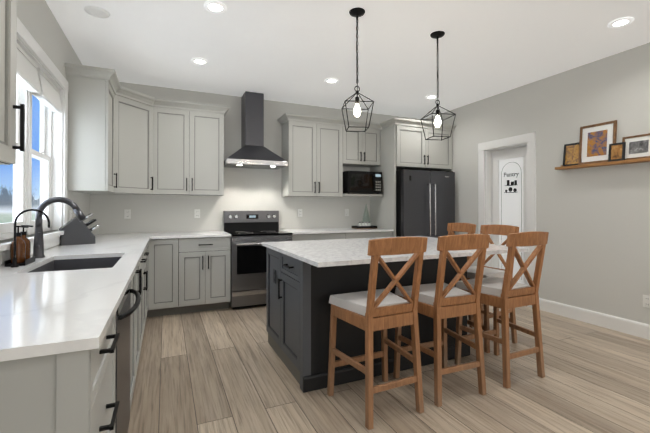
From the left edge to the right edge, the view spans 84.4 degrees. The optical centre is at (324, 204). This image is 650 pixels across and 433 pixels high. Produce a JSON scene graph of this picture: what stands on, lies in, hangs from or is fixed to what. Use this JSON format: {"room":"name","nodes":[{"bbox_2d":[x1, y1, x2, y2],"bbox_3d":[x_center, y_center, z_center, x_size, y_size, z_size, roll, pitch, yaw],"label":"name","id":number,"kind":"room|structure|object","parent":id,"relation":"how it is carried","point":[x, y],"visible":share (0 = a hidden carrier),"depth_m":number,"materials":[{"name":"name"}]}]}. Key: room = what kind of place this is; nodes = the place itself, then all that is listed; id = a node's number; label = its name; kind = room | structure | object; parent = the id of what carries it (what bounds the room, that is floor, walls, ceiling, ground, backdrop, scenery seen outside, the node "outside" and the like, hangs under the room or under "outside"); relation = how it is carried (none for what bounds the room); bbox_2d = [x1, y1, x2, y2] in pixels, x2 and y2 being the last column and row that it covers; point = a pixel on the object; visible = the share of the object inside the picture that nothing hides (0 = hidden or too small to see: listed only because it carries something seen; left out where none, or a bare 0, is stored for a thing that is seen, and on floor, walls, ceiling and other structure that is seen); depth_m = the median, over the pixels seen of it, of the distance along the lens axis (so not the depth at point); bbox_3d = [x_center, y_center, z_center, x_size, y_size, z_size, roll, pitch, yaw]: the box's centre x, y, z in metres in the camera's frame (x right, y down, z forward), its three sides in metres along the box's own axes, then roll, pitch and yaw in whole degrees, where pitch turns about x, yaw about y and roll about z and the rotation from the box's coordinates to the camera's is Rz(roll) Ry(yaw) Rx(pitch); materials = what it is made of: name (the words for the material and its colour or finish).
{"room":"kitchen","nodes":[
{"label":"kitchen","id":0,"kind":"room"},
{"bbox_2d":[0,0,89,265],"bbox_3d":[-1.151,-0.152,0.346,0.160,2.800,8.600,0,0,-24],"label":"wall","id":1,"kind":"structure","parent":0,"point":[37,19],"depth_m":2.85,"materials":[{"name":"grey paint"}]},
{"bbox_2d":[0,0,23,164],"bbox_3d":[-1.144,-0.718,0.941,0.327,1.140,0.686,0,0,-24],"label":"upper cabinet","id":2,"kind":"object","parent":1,"relation":"attached to","point":[8,52],"depth_m":1.26,"materials":[{"name":"grey paint"}]},
{"bbox_2d":[0,17,67,264],"bbox_3d":[-2.006,-0.395,2.334,0.199,1.447,1.985,0,0,-24],"label":"window unit","id":3,"kind":"structure","parent":1,"relation":"in","point":[22,184],"depth_m":2.77,"materials":[{"name":"white wood"}]},
{"bbox_2d":[16,43,61,112],"bbox_3d":[-1.988,-0.911,2.345,0.070,0.206,1.733,0,0,-24],"label":"window shade","id":4,"kind":"object","parent":3,"relation":"attached to","point":[37,82],"visible":0.73,"depth_m":2.57,"materials":[{"name":"white fabric"}]},
{"bbox_2d":[69,210,71,220],"bbox_3d":[-2.426,0.110,3.421,0.010,0.115,0.072,0,0,-24],"label":"electrical outlet plate","id":5,"kind":"object","parent":1,"relation":"attached to","point":[70,211],"depth_m":3.41,"materials":[{"name":"white plastic"}]},
{"bbox_2d":[64,63,119,194],"bbox_3d":[-2.293,-0.699,3.569,0.363,1.140,0.512,0,0,-24],"label":"upper cabinet","id":6,"kind":"object","parent":1,"relation":"attached to","point":[119,145],"depth_m":3.35,"materials":[{"name":"grey paint"}]},
{"bbox_2d":[90,82,422,233],"bbox_3d":[-0.573,-0.117,5.396,5.320,2.800,0.160,0,0,-24],"label":"wall","id":7,"kind":"structure","parent":0,"point":[247,189],"depth_m":5.01,"materials":[{"name":"grey paint"}]},
{"bbox_2d":[124,209,130,218],"bbox_3d":[-2.458,0.117,4.463,0.072,0.115,0.009,0,0,-24],"label":"electrical outlet plate","id":8,"kind":"object","parent":7,"relation":"attached to","point":[127,212],"depth_m":4.46,"materials":[{"name":"white plastic"}]},
{"bbox_2d":[120,85,159,194],"bbox_3d":[-2.335,-0.695,4.123,0.736,1.140,0.736,0,0,-24],"label":"upper cabinet","id":9,"kind":"object","parent":7,"relation":"attached to","point":[139,122],"depth_m":4.12,"materials":[{"name":"grey paint"}]},
{"bbox_2d":[160,99,195,194],"bbox_3d":[-1.930,-0.693,4.507,0.519,1.140,0.363,0,0,-24],"label":"upper cabinet","id":10,"kind":"object","parent":7,"relation":"attached to","point":[177,127],"depth_m":4.41,"materials":[{"name":"grey paint"}]},
{"bbox_2d":[194,209,199,217],"bbox_3d":[-1.708,0.120,4.797,0.072,0.115,0.009,0,0,-24],"label":"electrical outlet plate","id":11,"kind":"object","parent":7,"relation":"attached to","point":[196,211],"depth_m":4.79,"materials":[{"name":"white plastic"}]},
{"bbox_2d":[196,103,223,195],"bbox_3d":[-1.587,-0.692,4.680,0.478,1.140,0.327,0,0,-24],"label":"upper cabinet","id":12,"kind":"object","parent":7,"relation":"attached to","point":[209,126],"depth_m":4.56,"materials":[{"name":"grey paint"}]},
{"bbox_2d":[224,91,287,169],"bbox_3d":[-0.962,-1.013,4.867,0.798,1.007,0.497,0,0,-24],"label":"range hood","id":13,"kind":"object","parent":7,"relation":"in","point":[253,152],"visible":0.92,"depth_m":4.81,"materials":[{"name":"black metal"}]},
{"bbox_2d":[298,209,301,216],"bbox_3d":[-0.374,0.124,5.390,0.072,0.115,0.009,0,0,-24],"label":"electrical outlet plate","id":14,"kind":"object","parent":7,"relation":"attached to","point":[299,210],"depth_m":5.39,"materials":[{"name":"white plastic"}]},
{"bbox_2d":[281,113,348,196],"bbox_3d":[-0.160,-0.687,5.314,0.904,1.140,0.327,0,0,-24],"label":"upper cabinet","id":15,"kind":"object","parent":7,"relation":"attached to","point":[319,155],"depth_m":5.15,"materials":[{"name":"grey paint"}]},
{"bbox_2d":[343,171,381,193],"bbox_3d":[0.534,-0.329,5.529,0.580,0.335,0.441,0,0,-24],"label":"microwave","id":16,"kind":"object","parent":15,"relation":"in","point":[360,182],"visible":0.85,"depth_m":5.35,"materials":[{"name":"black metal"}]},
{"bbox_2d":[349,121,364,166],"bbox_3d":[0.375,-0.933,5.554,0.385,0.645,0.327,0,0,-24],"label":"upper cabinet","id":17,"kind":"object","parent":7,"relation":"attached to","point":[356,139],"depth_m":5.43,"materials":[{"name":"grey paint"}]},
{"bbox_2d":[361,122,380,167],"bbox_3d":[0.622,-0.932,5.664,0.386,0.645,0.327,0,0,-24],"label":"upper cabinet","id":18,"kind":"object","parent":7,"relation":"attached to","point":[372,137],"depth_m":5.54,"materials":[{"name":"grey paint"}]},
{"bbox_2d":[45,0,649,118],"bbox_3d":[1.207,-1.595,1.405,5.320,0.100,8.920,0,0,-24],"label":"ceiling","id":19,"kind":"structure","parent":0,"point":[296,51],"depth_m":3.42,"materials":[{"name":"white paint"}]},
{"bbox_2d":[84,6,109,17],"bbox_3d":[-1.812,-1.528,2.852,0.174,0.012,0.174,0,-1,-39],"label":"recessed light","id":20,"kind":"object","parent":19,"relation":"in","point":[95,11],"depth_m":2.84,"materials":[{"name":"white plastic"}]},
{"bbox_2d":[191,58,207,64],"bbox_3d":[-1.330,-1.523,3.811,0.170,0.009,0.170,0,-1,-39],"label":"recessed light","id":21,"kind":"object","parent":19,"relation":"in","point":[200,61],"depth_m":3.81,"materials":[{"name":"white plastic"}]},
{"bbox_2d":[204,0,226,12],"bbox_3d":[-0.849,-1.530,2.777,0.170,0.009,0.170,0,0,21],"label":"recessed light","id":22,"kind":"object","parent":19,"relation":"in","point":[212,6],"depth_m":2.77,"materials":[{"name":"white plastic"}]},
{"bbox_2d":[325,78,338,82],"bbox_3d":[0.084,-1.519,4.396,0.170,0.009,0.170,0,-1,-39],"label":"recessed light","id":23,"kind":"object","parent":19,"relation":"in","point":[330,80],"depth_m":4.38,"materials":[{"name":"white plastic"}]},
{"bbox_2d":[341,7,373,131],"bbox_3d":[0.256,-1.065,2.850,0.229,0.940,0.228,0,0,-4],"label":"pendant light","id":24,"kind":"object","parent":19,"relation":"hanging from","point":[356,12],"visible":1,"depth_m":2.84,"materials":[{"name":"black metal"}]},
{"bbox_2d":[425,95,437,98],"bbox_3d":[1.501,-1.514,5.048,0.170,0.009,0.170,0,-1,-39],"label":"recessed light","id":25,"kind":"object","parent":19,"relation":"in","point":[430,96],"depth_m":5.05,"materials":[{"name":"white plastic"}]},
{"bbox_2d":[420,31,455,140],"bbox_3d":[1.011,-1.062,3.219,0.229,0.940,0.228,0,0,-10],"label":"pendant light","id":26,"kind":"object","parent":19,"relation":"hanging from","point":[437,35],"visible":1,"depth_m":3.21,"materials":[{"name":"black metal"}]},
{"bbox_2d":[607,17,633,27],"bbox_3d":[2.484,-1.528,3.012,0.170,0.009,0.170,0,-1,-39],"label":"recessed light","id":27,"kind":"object","parent":19,"relation":"in","point":[624,21],"depth_m":3.01,"materials":[{"name":"white plastic"}]},
{"bbox_2d":[128,305,649,432],"bbox_3d":[1.207,1.305,1.384,5.320,0.100,8.920,0,0,-24],"label":"floor","id":28,"kind":"structure","parent":0,"point":[220,371],"depth_m":2.45,"materials":[{"name":"brown wood"}]},
{"bbox_2d":[0,303,123,432],"bbox_3d":[-1.002,0.808,1.016,0.657,0.890,0.554,0,0,-24],"label":"base cabinet","id":29,"kind":"object","parent":28,"relation":"on","point":[65,389],"depth_m":0.88,"materials":[{"name":"grey paint"}]},
{"bbox_2d":[0,235,151,354],"bbox_3d":[-1.556,0.356,2.290,0.678,0.028,3.350,0,0,-24],"label":"countertop","id":30,"kind":"structure","parent":29,"relation":"on","point":[40,310],"depth_m":1.28,"materials":[{"name":"white stone"}]},
{"bbox_2d":[4,225,34,266],"bbox_3d":[-1.740,0.228,2.051,0.090,0.221,0.170,0,0,-24],"label":"soap caddy","id":31,"kind":"object","parent":30,"relation":"on","point":[23,248],"visible":0.81,"depth_m":2.01,"materials":[{"name":"brown glass"}]},
{"bbox_2d":[10,209,49,267],"bbox_3d":[-1.620,0.181,1.974,0.173,0.315,0.036,0,0,-24],"label":"filter faucet","id":32,"kind":"object","parent":30,"relation":"on","point":[14,264],"visible":1,"depth_m":1.94,"materials":[{"name":"black metal"}]},
{"bbox_2d":[32,197,86,257],"bbox_3d":[-1.736,0.144,2.345,0.294,0.393,0.094,0,0,-24],"label":"faucet","id":33,"kind":"object","parent":30,"relation":"on","point":[38,248],"visible":0.96,"depth_m":2.31,"materials":[{"name":"grey metal"}]},
{"bbox_2d":[28,255,119,270],"bbox_3d":[-1.480,0.485,2.166,0.444,0.256,0.724,0,0,-24],"label":"sink","id":34,"kind":"object","parent":30,"relation":"in","point":[66,262],"depth_m":2.45,"materials":[{"name":"grey metal"}]},
{"bbox_2d":[59,213,99,245],"bbox_3d":[-2.161,0.211,3.163,0.289,0.272,0.110,0,-1,-44],"label":"knife block","id":35,"kind":"object","parent":30,"relation":"on","point":[76,231],"visible":0.9,"depth_m":3.11,"materials":[{"name":"grey wood"}]},
{"bbox_2d":[120,275,135,432],"bbox_3d":[-1.235,0.811,1.540,0.657,0.890,0.594,0,0,-24],"label":"dishwasher","id":36,"kind":"object","parent":28,"relation":"on","point":[126,331],"depth_m":1.75,"materials":[{"name":"grey metal"}]},
{"bbox_2d":[132,251,147,378],"bbox_3d":[-1.891,0.822,3.010,0.653,0.890,1.061,0,0,-24],"label":"base cabinet","id":37,"kind":"object","parent":28,"relation":"on","point":[140,304],"depth_m":2.67,"materials":[{"name":"grey paint"}]},
{"bbox_2d":[148,239,155,316],"bbox_3d":[-2.136,0.826,3.633,0.712,0.890,0.512,0,0,-24],"label":"base cabinet","id":38,"kind":"object","parent":28,"relation":"on","point":[151,242],"depth_m":3.99,"materials":[{"name":"grey paint"}]},
{"bbox_2d":[156,239,183,315],"bbox_3d":[-1.924,0.831,4.321,0.393,0.890,0.691,0,0,-24],"label":"base cabinet","id":39,"kind":"object","parent":28,"relation":"on","point":[169,252],"depth_m":4.07,"materials":[{"name":"grey paint"}]},
{"bbox_2d":[184,235,230,312],"bbox_3d":[-1.565,0.832,4.501,0.643,0.890,0.652,0,0,-24],"label":"base cabinet","id":40,"kind":"object","parent":28,"relation":"on","point":[207,262],"depth_m":4.23,"materials":[{"name":"grey paint"}]},
{"bbox_2d":[94,231,227,238],"bbox_3d":[-1.975,0.370,4.308,1.552,0.028,0.678,0,0,-24],"label":"countertop","id":41,"kind":"structure","parent":40,"relation":"on","point":[201,234],"depth_m":4.21,"materials":[{"name":"white stone"}]},
{"bbox_2d":[224,211,292,308],"bbox_3d":[-0.894,0.681,4.739,0.766,1.195,0.745,0,0,-24],"label":"range oven","id":42,"kind":"object","parent":28,"relation":"on","point":[250,232],"visible":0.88,"depth_m":4.43,"materials":[{"name":"silver metal"}]},
{"bbox_2d":[292,232,350,240],"bbox_3d":[-0.179,0.837,5.118,0.839,0.890,0.652,0,0,-24],"label":"base cabinet","id":43,"kind":"object","parent":28,"relation":"on","point":[322,234],"depth_m":4.85,"materials":[{"name":"grey paint"}]},
{"bbox_2d":[279,228,393,235],"bbox_3d":[0.156,0.377,5.256,1.560,0.028,0.677,0,0,-24],"label":"countertop","id":44,"kind":"structure","parent":43,"relation":"on","point":[296,232],"depth_m":5.01,"materials":[{"name":"white stone"}]},
{"bbox_2d":[352,204,376,228],"bbox_3d":[0.598,0.175,5.516,0.340,0.376,0.230,0,0,-24],"label":"decorative tray","id":45,"kind":"object","parent":44,"relation":"on","point":[366,218],"visible":1,"depth_m":5.48,"materials":[{"name":"brown wood"}]},
{"bbox_2d":[262,244,469,392],"bbox_3d":[0.317,0.823,3.171,1.528,0.890,1.022,0,0,-24],"label":"kitchen island","id":46,"kind":"object","parent":28,"relation":"on","point":[306,279],"depth_m":2.61,"materials":[{"name":"grey wood"}]},
{"bbox_2d":[262,236,528,267],"bbox_3d":[0.518,0.361,3.087,1.820,0.028,1.340,0,0,-24],"label":"island countertop","id":47,"kind":"structure","parent":46,"relation":"on","point":[320,253],"depth_m":2.68,"materials":[{"name":"white stone"}]},
{"bbox_2d":[351,232,391,238],"bbox_3d":[0.480,0.839,5.411,0.839,0.890,0.652,0,0,-24],"label":"base cabinet","id":48,"kind":"object","parent":28,"relation":"on","point":[354,235],"depth_m":5.13,"materials":[{"name":"grey paint"}]},
{"bbox_2d":[327,237,427,429],"bbox_3d":[0.328,0.725,2.264,0.474,1.076,0.517,0,0,-24],"label":"stool","id":49,"kind":"object","parent":28,"relation":"on","point":[372,302],"visible":1,"depth_m":2.15,"materials":[{"name":"brown wood"}]},
{"bbox_2d":[370,117,455,236],"bbox_3d":[1.369,0.016,5.742,1.163,2.540,0.779,0,0,-24],"label":"tall cabinet","id":50,"kind":"object","parent":28,"relation":"on","point":[404,146],"visible":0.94,"depth_m":5.44,"materials":[{"name":"grey paint"}]},
{"bbox_2d":[396,169,454,237],"bbox_3d":[1.407,0.385,5.665,0.960,1.800,0.892,0,0,-24],"label":"refrigerator","id":51,"kind":"object","parent":28,"relation":"on","point":[425,203],"visible":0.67,"depth_m":5.27,"materials":[{"name":"black metal"}]},
{"bbox_2d":[393,234,489,406],"bbox_3d":[0.821,0.726,2.495,0.474,1.076,0.517,0,0,-24],"label":"stool","id":52,"kind":"object","parent":28,"relation":"on","point":[440,295],"visible":0.92,"depth_m":2.35,"materials":[{"name":"brown wood"}]},
{"bbox_2d":[447,223,475,327],"bbox_3d":[1.285,0.736,3.838,0.517,1.076,0.474,0,0,-24],"label":"stool","id":53,"kind":"object","parent":28,"relation":"on","point":[469,228],"visible":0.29,"depth_m":3.90,"materials":[{"name":"brown wood"}]},
{"bbox_2d":[467,225,518,352],"bbox_3d":[1.503,0.732,3.369,0.521,1.076,0.474,0,0,-24],"label":"stool","id":54,"kind":"object","parent":28,"relation":"on","point":[494,230],"visible":0.33,"depth_m":3.30,"materials":[{"name":"brown wood"}]},
{"bbox_2d":[455,231,548,388],"bbox_3d":[1.344,0.728,2.720,0.474,1.076,0.512,0,0,-24],"label":"stool","id":55,"kind":"object","parent":28,"relation":"on","point":[506,294],"visible":0.88,"depth_m":2.59,"materials":[{"name":"brown wood"}]},
{"bbox_2d":[423,42,649,324],"bbox_3d":[3.564,-0.137,2.443,0.160,2.800,8.600,0,0,-24],"label":"wall","id":56,"kind":"structure","parent":0,"point":[594,222],"depth_m":3.93,"materials":[{"name":"grey paint"}]},
{"bbox_2d":[478,132,536,307],"bbox_3d":[2.484,0.195,4.839,0.184,2.170,0.880,0,0,-24],"label":"door frame","id":57,"kind":"structure","parent":56,"relation":"attached to","point":[487,149],"depth_m":4.84,"materials":[{"name":"white wood"}]},
{"bbox_2d":[492,146,526,284],"bbox_3d":[2.494,0.257,4.843,0.123,2.029,0.614,0,0,-24],"label":"pantry door","id":58,"kind":"structure","parent":56,"relation":"in","point":[509,209],"depth_m":4.88,"materials":[{"name":"white"}]},
{"bbox_2d":[504,187,516,192],"bbox_3d":[2.520,-0.200,4.863,0.002,0.075,0.210,0,0,-24],"label":"art","id":59,"kind":"object","parent":58,"relation":"attached to","point":[510,189],"depth_m":4.85,"materials":[{"name":"black"}]},
{"bbox_2d":[505,180,516,185],"bbox_3d":[2.522,-0.297,4.859,0.002,0.078,0.200,0,0,-24],"label":"art","id":60,"kind":"object","parent":58,"relation":"attached to","point":[512,184],"depth_m":4.85,"materials":[{"name":"black"}]},
{"bbox_2d":[539,298,649,339],"bbox_3d":[3.913,1.186,1.433,0.016,0.140,6.488,0,0,-24],"label":"baseboard","id":61,"kind":"structure","parent":56,"relation":"attached to","point":[630,327],"depth_m":3.75,"materials":[{"name":"white"}]},
{"bbox_2d":[555,158,649,169],"bbox_3d":[3.142,-0.433,3.040,0.122,0.056,2.330,0,0,-24],"label":"ledge shelf","id":62,"kind":"object","parent":56,"relation":"attached to","point":[621,162],"visible":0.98,"depth_m":3.63,"materials":[{"name":"brown wood"}]},
{"bbox_2d":[563,142,581,165],"bbox_3d":[2.757,-0.557,3.986,0.049,0.255,0.200,0,0,-24],"label":"picture frame","id":63,"kind":"object","parent":62,"relation":"on","point":[571,155],"visible":0.73,"depth_m":4.00,"materials":[{"name":"black"}]},
{"bbox_2d":[578,120,616,164],"bbox_3d":[2.854,-0.641,3.761,0.054,0.420,0.345,0,0,-24],"label":"picture frame","id":64,"kind":"object","parent":62,"relation":"on","point":[595,140],"visible":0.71,"depth_m":3.76,"materials":[{"name":"brown wood"}]},
{"bbox_2d":[608,142,625,161],"bbox_3d":[2.899,-0.523,3.562,0.040,0.181,0.135,0,0,-24],"label":"picture frame","id":65,"kind":"object","parent":62,"relation":"on","point":[616,151],"visible":0.94,"depth_m":3.56,"materials":[{"name":"black"}]},
{"bbox_2d":[622,133,649,159],"bbox_3d":[3.004,-0.551,3.434,0.046,0.235,0.270,0,0,-24],"label":"picture frame","id":66,"kind":"object","parent":62,"relation":"on","point":[637,146],"visible":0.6,"depth_m":3.44,"materials":[{"name":"brown wood"}]},
{"bbox_2d":[643,295,649,307],"bbox_3d":[3.047,0.914,3.388,0.010,0.115,0.072,0,0,-24],"label":"electrical outlet plate","id":67,"kind":"object","parent":56,"relation":"attached to","point":[646,298],"depth_m":3.39,"materials":[{"name":"white plastic"}]},
{"label":"outside","id":68,"kind":"structure","parent":0,"visible":0},
{"bbox_2d":[0,95,39,222],"bbox_3d":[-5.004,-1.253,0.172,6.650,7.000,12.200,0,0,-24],"label":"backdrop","id":69,"kind":"structure","parent":68,"point":[9,175],"depth_m":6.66,"materials":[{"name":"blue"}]}
]}

